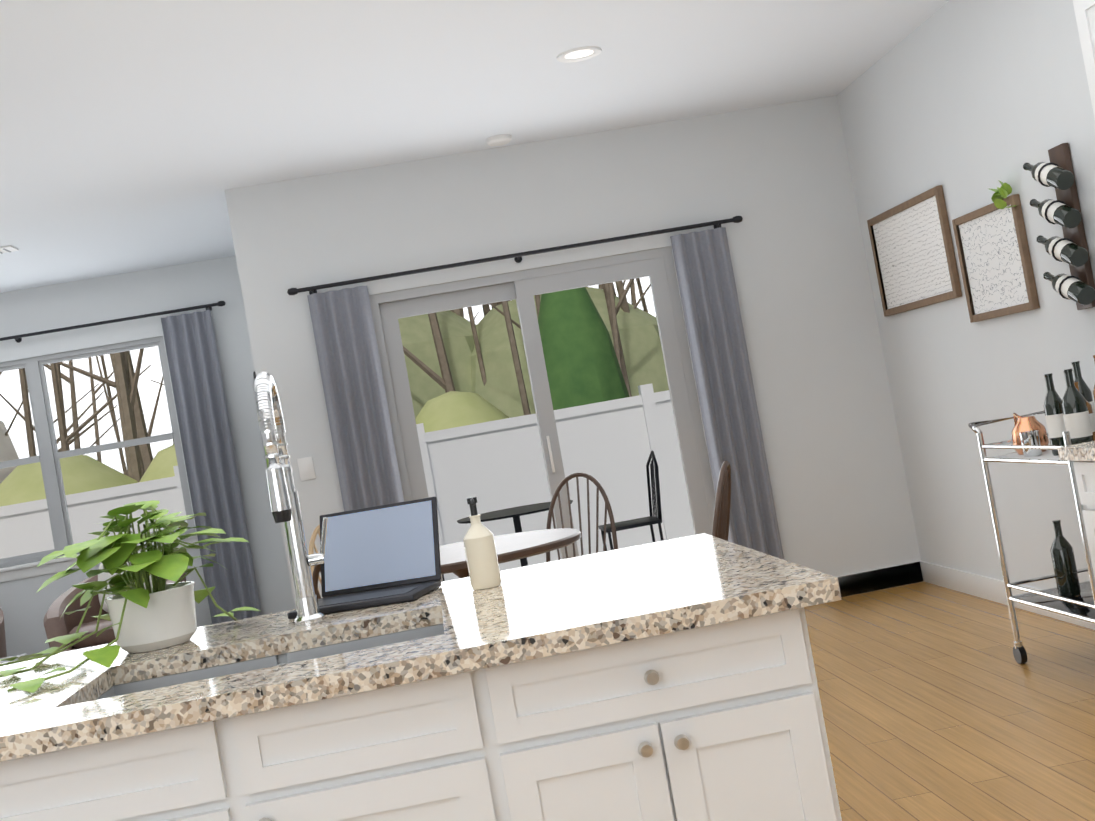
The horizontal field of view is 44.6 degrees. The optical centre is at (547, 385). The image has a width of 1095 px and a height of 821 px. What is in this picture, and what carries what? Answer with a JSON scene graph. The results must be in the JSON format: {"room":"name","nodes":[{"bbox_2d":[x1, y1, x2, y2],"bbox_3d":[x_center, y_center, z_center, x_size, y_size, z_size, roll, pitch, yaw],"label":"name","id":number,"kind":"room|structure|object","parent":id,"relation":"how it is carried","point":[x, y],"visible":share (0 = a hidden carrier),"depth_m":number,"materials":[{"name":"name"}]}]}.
{"room":"dining room and kitchen","nodes":[
{"label":"dining room and kitchen","id":0,"kind":"room"},
{"bbox_2d":[0,256,294,657],"bbox_3d":[-3.511,0.712,9.224,3.700,2.740,0.150,-10,-1,-6],"label":"wall","id":1,"kind":"structure","parent":0,"point":[24,606],"depth_m":9.26,"materials":[{"name":"paint"}]},
{"bbox_2d":[0,336,198,582],"bbox_3d":[-3.432,0.537,9.201,1.890,1.485,0.145,-10,-1,-6],"label":"window","id":2,"kind":"structure","parent":1,"relation":"in","point":[49,456],"depth_m":9.21,"materials":[{"name":"grey plastic"}]},
{"bbox_2d":[0,301,225,342],"bbox_3d":[-3.630,-0.324,9.133,2.860,0.054,0.093,-10,-1,-6],"label":"curtain rod","id":3,"kind":"object","parent":1,"relation":"attached to","point":[18,338],"visible":0.94,"depth_m":9.16,"materials":[{"name":"black metal"}]},
{"bbox_2d":[161,310,261,623],"bbox_3d":[-2.292,0.668,9.186,0.340,2.365,0.065,-10,-1,-6],"label":"curtain","id":4,"kind":"object","parent":3,"relation":"hanging from","point":[203,421],"visible":0.71,"depth_m":9.19,"materials":[{"name":"grey fabric"}]},
{"bbox_2d":[0,0,949,292],"bbox_3d":[-1.606,-1.191,4.124,7.400,0.100,10.800,-10,-1,-6],"label":"ceiling","id":5,"kind":"structure","parent":0,"point":[138,134],"depth_m":5.81,"materials":[{"name":"white paint"}]},
{"bbox_2d":[0,245,18,253],"bbox_3d":[-3.204,-0.764,7.655,0.300,0.015,0.150,-10,-1,-6],"label":"ceiling vent","id":6,"kind":"object","parent":5,"relation":"in","point":[4,249],"depth_m":7.65,"materials":[{"name":"white metal"}]},
{"bbox_2d":[486,134,511,145],"bbox_3d":[-0.255,-1.287,7.015,0.134,0.031,0.134,-10,-1,-15],"label":"ceiling vent","id":7,"kind":"object","parent":5,"relation":"in","point":[499,140],"depth_m":6.97,"materials":[{"name":"white"}]},
{"bbox_2d":[556,46,601,62],"bbox_3d":[0.132,-1.412,5.658,0.194,0.028,0.194,-11,-2,39],"label":"recessed light","id":8,"kind":"object","parent":5,"relation":"in","point":[571,55],"visible":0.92,"depth_m":5.60,"materials":[{"name":"white plastic"}]},
{"bbox_2d":[225,95,920,608],"bbox_3d":[0.174,0.020,7.327,3.400,2.740,0.150,-10,-1,-6],"label":"wall","id":9,"kind":"structure","parent":0,"point":[777,179],"depth_m":7.34,"materials":[{"name":"paint"}]},
{"bbox_2d":[297,456,315,480],"bbox_3d":[-1.279,0.441,7.095,0.080,0.120,0.011,-10,-1,-6],"label":"light switch","id":10,"kind":"object","parent":9,"relation":"attached to","point":[306,468],"visible":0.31,"depth_m":7.08,"materials":[{"name":"white plastic"}]},
{"bbox_2d":[287,216,742,294],"bbox_3d":[-0.156,-0.695,7.203,2.490,0.054,0.093,-10,-1,-6],"label":"curtain rod","id":11,"kind":"object","parent":9,"relation":"attached to","point":[517,257],"visible":0.94,"depth_m":7.17,"materials":[{"name":"black metal"}]},
{"bbox_2d":[307,286,403,510],"bbox_3d":[-0.936,0.519,7.054,0.320,2.085,0.072,-10,-1,-6],"label":"door curtain","id":12,"kind":"object","parent":11,"relation":"hanging from","point":[355,398],"visible":0.52,"depth_m":7.07,"materials":[{"name":"grey fabric"}]},
{"bbox_2d":[670,227,783,558],"bbox_3d":[1.001,0.185,7.244,0.310,2.085,0.072,-10,-1,-6],"label":"door curtain","id":13,"kind":"object","parent":11,"relation":"hanging from","point":[718,351],"visible":0.88,"depth_m":7.25,"materials":[{"name":"grey fabric"}]},
{"bbox_2d":[369,246,715,581],"bbox_3d":[0.028,0.390,7.288,1.680,2.060,0.130,-10,-1,-6],"label":"door frame","id":14,"kind":"structure","parent":9,"relation":"attached to","point":[522,288],"depth_m":7.28,"materials":[{"name":"grey plastic"}]},
{"bbox_2d":[837,561,920,596],"bbox_3d":[1.541,1.114,7.323,1.050,0.115,0.017,-10,-1,-6],"label":"baseboard","id":15,"kind":"structure","parent":9,"relation":"attached to","point":[907,573],"depth_m":7.34,"materials":[{"name":"black wood"}]},
{"bbox_2d":[804,582,1094,820],"bbox_3d":[-1.117,1.605,4.054,7.400,0.100,10.800,-10,-1,-6],"label":"floor","id":16,"kind":"structure","parent":0,"point":[939,703],"depth_m":4.66,"materials":[{"name":"brown wood"}]},
{"bbox_2d":[308,524,320,593],"bbox_3d":[-0.754,1.059,6.002,0.517,0.954,0.442,-11,-2,39],"label":"dining chair","id":17,"kind":"object","parent":16,"relation":"on","point":[312,545],"visible":0.06,"depth_m":6.06,"materials":[{"name":"brown wood"}]},
{"bbox_2d":[312,564,320,599],"bbox_3d":[-0.556,0.995,4.860,0.442,0.954,0.517,-10,-1,18],"label":"dining chair","id":18,"kind":"object","parent":16,"relation":"on","point":[316,571],"visible":0.08,"depth_m":4.70,"materials":[{"name":"brown wood"}]},
{"bbox_2d":[0,611,841,820],"bbox_3d":[-0.623,1.013,2.798,2.294,0.835,1.078,-10,-1,-6],"label":"kitchen island","id":19,"kind":"object","parent":16,"relation":"on","point":[672,679],"depth_m":2.36,"materials":[{"name":"white wood"}]},
{"bbox_2d":[0,533,841,762],"bbox_3d":[-0.703,0.583,2.809,2.380,0.040,1.135,-10,-1,-6],"label":"island countertop","id":20,"kind":"structure","parent":19,"relation":"on","point":[612,598],"depth_m":2.45,"materials":[{"name":"beige stone"}]},
{"bbox_2d":[0,500,259,692],"bbox_3d":[-1.088,0.462,2.981,0.848,0.336,0.668,-10,-1,-6],"label":"pothos plant","id":21,"kind":"object","parent":20,"relation":"on","point":[160,613],"visible":1,"depth_m":3.02,"materials":[{"name":"green plant"}]},
{"bbox_2d":[92,619,435,698],"bbox_3d":[-0.544,0.664,2.687,0.744,0.204,0.464,-10,-1,-6],"label":"sink","id":22,"kind":"object","parent":20,"relation":"in","point":[422,626],"depth_m":2.91,"materials":[{"name":"silver metal"}]},
{"bbox_2d":[255,371,327,626],"bbox_3d":[-0.557,0.249,2.956,0.115,0.574,0.244,-10,-1,-6],"label":"faucet","id":23,"kind":"object","parent":20,"relation":"on","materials":[{"name":"silver metal"}]},
{"bbox_2d":[288,497,440,618],"bbox_3d":[-0.450,0.418,3.286,0.320,0.218,0.298,-10,-1,12],"label":"laptop","id":24,"kind":"object","parent":20,"relation":"on","point":[381,555],"visible":0.92,"depth_m":3.38,"materials":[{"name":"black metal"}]},
{"bbox_2d":[463,497,500,589],"bbox_3d":[-0.160,0.367,3.131,0.072,0.212,0.083,-10,-1,-6],"label":"soap dispenser","id":25,"kind":"object","parent":20,"relation":"on","point":[481,557],"visible":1,"depth_m":3.11,"materials":[{"name":"beige ceramic"}]},
{"bbox_2d":[439,528,581,577],"bbox_3d":[-0.277,1.064,5.660,0.980,0.747,0.980,-10,-1,-6],"label":"dining table","id":26,"kind":"object","parent":16,"relation":"on","point":[515,546],"visible":0.23,"depth_m":5.47,"materials":[{"name":"white wood"}]},
{"bbox_2d":[546,472,617,561],"bbox_3d":[0.115,0.918,6.455,0.442,0.954,0.517,-11,-2,27],"label":"dining chair","id":27,"kind":"object","parent":16,"relation":"on","point":[550,518],"visible":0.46,"depth_m":6.63,"materials":[{"name":"brown wood"}]},
{"bbox_2d":[712,461,730,540],"bbox_3d":[0.563,0.814,5.428,0.517,0.954,0.442,-10,-1,15],"label":"dining chair","id":28,"kind":"object","parent":16,"relation":"on","point":[721,521],"visible":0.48,"depth_m":5.33,"materials":[{"name":"brown wood"}]},
{"bbox_2d":[968,355,1094,663],"bbox_3d":[1.957,0.462,4.844,0.439,1.130,0.813,-10,-1,-6],"label":"bar cart","id":29,"kind":"object","parent":16,"relation":"on","point":[1070,418],"visible":0.94,"depth_m":4.92,"materials":[{"name":"silver metal"}]},
{"bbox_2d":[1058,441,1094,578],"bbox_3d":[2.023,0.502,3.712,0.628,0.975,1.018,-10,-1,-6],"label":"base cabinet","id":30,"kind":"object","parent":16,"relation":"on","point":[1081,456],"visible":1,"depth_m":4.13,"materials":[{"name":"white"}]},
{"bbox_3d":[-3.212,2.004,7.661,3.050,0.012,2.590,-10,-1,-6],"label":"rug","id":31,"kind":"object","parent":16,"relation":"on","visible":0},
{"bbox_2d":[0,608,6,657],"bbox_3d":[-3.848,1.710,8.349,0.900,0.820,0.882,-9,-2,-22],"label":"armchair","id":32,"kind":"object","parent":31,"relation":"on","point":[3,652],"visible":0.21,"depth_m":8.40,"materials":[{"name":"leather"}]},
{"bbox_2d":[0,654,26,663],"bbox_3d":[-3.357,1.820,7.409,0.680,0.386,1.040,-10,-1,-6],"label":"coffee table","id":33,"kind":"object","parent":31,"relation":"on","point":[10,657],"visible":0.02,"depth_m":7.89,"materials":[{"name":"stone"}]},
{"bbox_2d":[43,551,185,651],"bbox_3d":[-2.692,1.497,8.423,0.884,0.845,0.878,-10,-1,8],"label":"armchair","id":34,"kind":"object","parent":31,"relation":"on","point":[56,624],"visible":0.06,"depth_m":8.38,"materials":[{"name":"leather"}]},
{"bbox_2d":[837,0,1094,589],"bbox_3d":[2.296,-0.452,3.318,0.150,2.740,8.550,-10,-1,-6],"label":"wall","id":35,"kind":"structure","parent":0,"point":[967,105],"depth_m":6.04,"materials":[{"name":"paint"}]},
{"bbox_2d":[867,185,961,316],"bbox_3d":[1.832,-0.656,6.731,0.030,0.530,0.990,-10,-1,-6],"label":"framed picture","id":36,"kind":"object","parent":35,"relation":"attached to","point":[913,253],"visible":1,"depth_m":6.67,"materials":[{"name":"brown wood"}]},
{"bbox_2d":[952,180,1039,322],"bbox_3d":[1.915,-0.574,5.799,0.074,0.554,0.674,-10,-1,-6],"label":"framed picture","id":37,"kind":"object","parent":35,"relation":"attached to","point":[994,256],"visible":1,"depth_m":5.77,"materials":[{"name":"brown wood"}]},
{"bbox_2d":[917,561,1094,629],"bbox_3d":[2.210,0.959,5.815,0.014,0.115,3.150,-10,-1,-6],"label":"baseboard","id":38,"kind":"structure","parent":35,"relation":"attached to","point":[984,587],"depth_m":6.61,"materials":[{"name":"white wood"}]},
{"bbox_2d":[1023,143,1094,309],"bbox_3d":[1.953,-0.596,5.083,0.128,0.630,0.296,-10,-1,-6],"label":"wine rack","id":39,"kind":"object","parent":35,"relation":"attached to","point":[1070,248],"visible":1,"depth_m":5.03,"materials":[{"name":"brown wood"}]},
{"bbox_2d":[1073,0,1094,117],"bbox_3d":[1.937,-0.858,3.759,0.328,0.914,0.960,-10,-1,-6],"label":"upper cabinet","id":40,"kind":"object","parent":35,"relation":"attached to","point":[1084,10],"visible":1,"depth_m":4.16,"materials":[{"name":"white wood"}]},
{"label":"outside","id":41,"kind":"structure","parent":0,"visible":0},
{"bbox_2d":[0,276,655,472],"bbox_3d":[-4.854,-16.004,47.097,90.000,42.000,0.200,-10,-1,-6],"label":"sky","id":42,"kind":"structure","parent":41,"point":[10,389],"depth_m":45.36,"materials":[{"name":"white"}]},
{"bbox_3d":[-0.817,2.398,17.465,34.000,0.200,46.000,-10,-1,-6],"label":"ground","id":43,"kind":"structure","parent":41,"visible":0},
{"bbox_2d":[0,278,668,506],"bbox_3d":[-2.884,-5.445,23.029,41.400,16.251,17.787,-10,-1,-6],"label":"trees","id":44,"kind":"object","parent":43,"relation":"on","point":[601,343],"depth_m":17.86,"materials":[{"name":"green plant"}]},
{"bbox_2d":[0,383,694,580],"bbox_3d":[-0.330,1.078,10.172,30.000,1.870,7.290,-10,-1,-6],"label":"fence","id":45,"kind":"object","parent":43,"relation":"on","point":[608,446],"depth_m":13.76,"materials":[{"name":"white plastic"}]},
{"bbox_3d":[0.618,1.615,9.040,3.740,0.430,3.290,-10,-1,-6],"label":"patio","id":46,"kind":"object","parent":43,"relation":"on","visible":0},
{"bbox_2d":[442,451,663,581],"bbox_3d":[-0.162,1.076,9.238,2.070,0.911,0.820,-10,-1,-6],"label":"patio furniture","id":47,"kind":"object","parent":46,"relation":"on","point":[515,513],"depth_m":9.33,"materials":[{"name":"black metal"}]}
]}

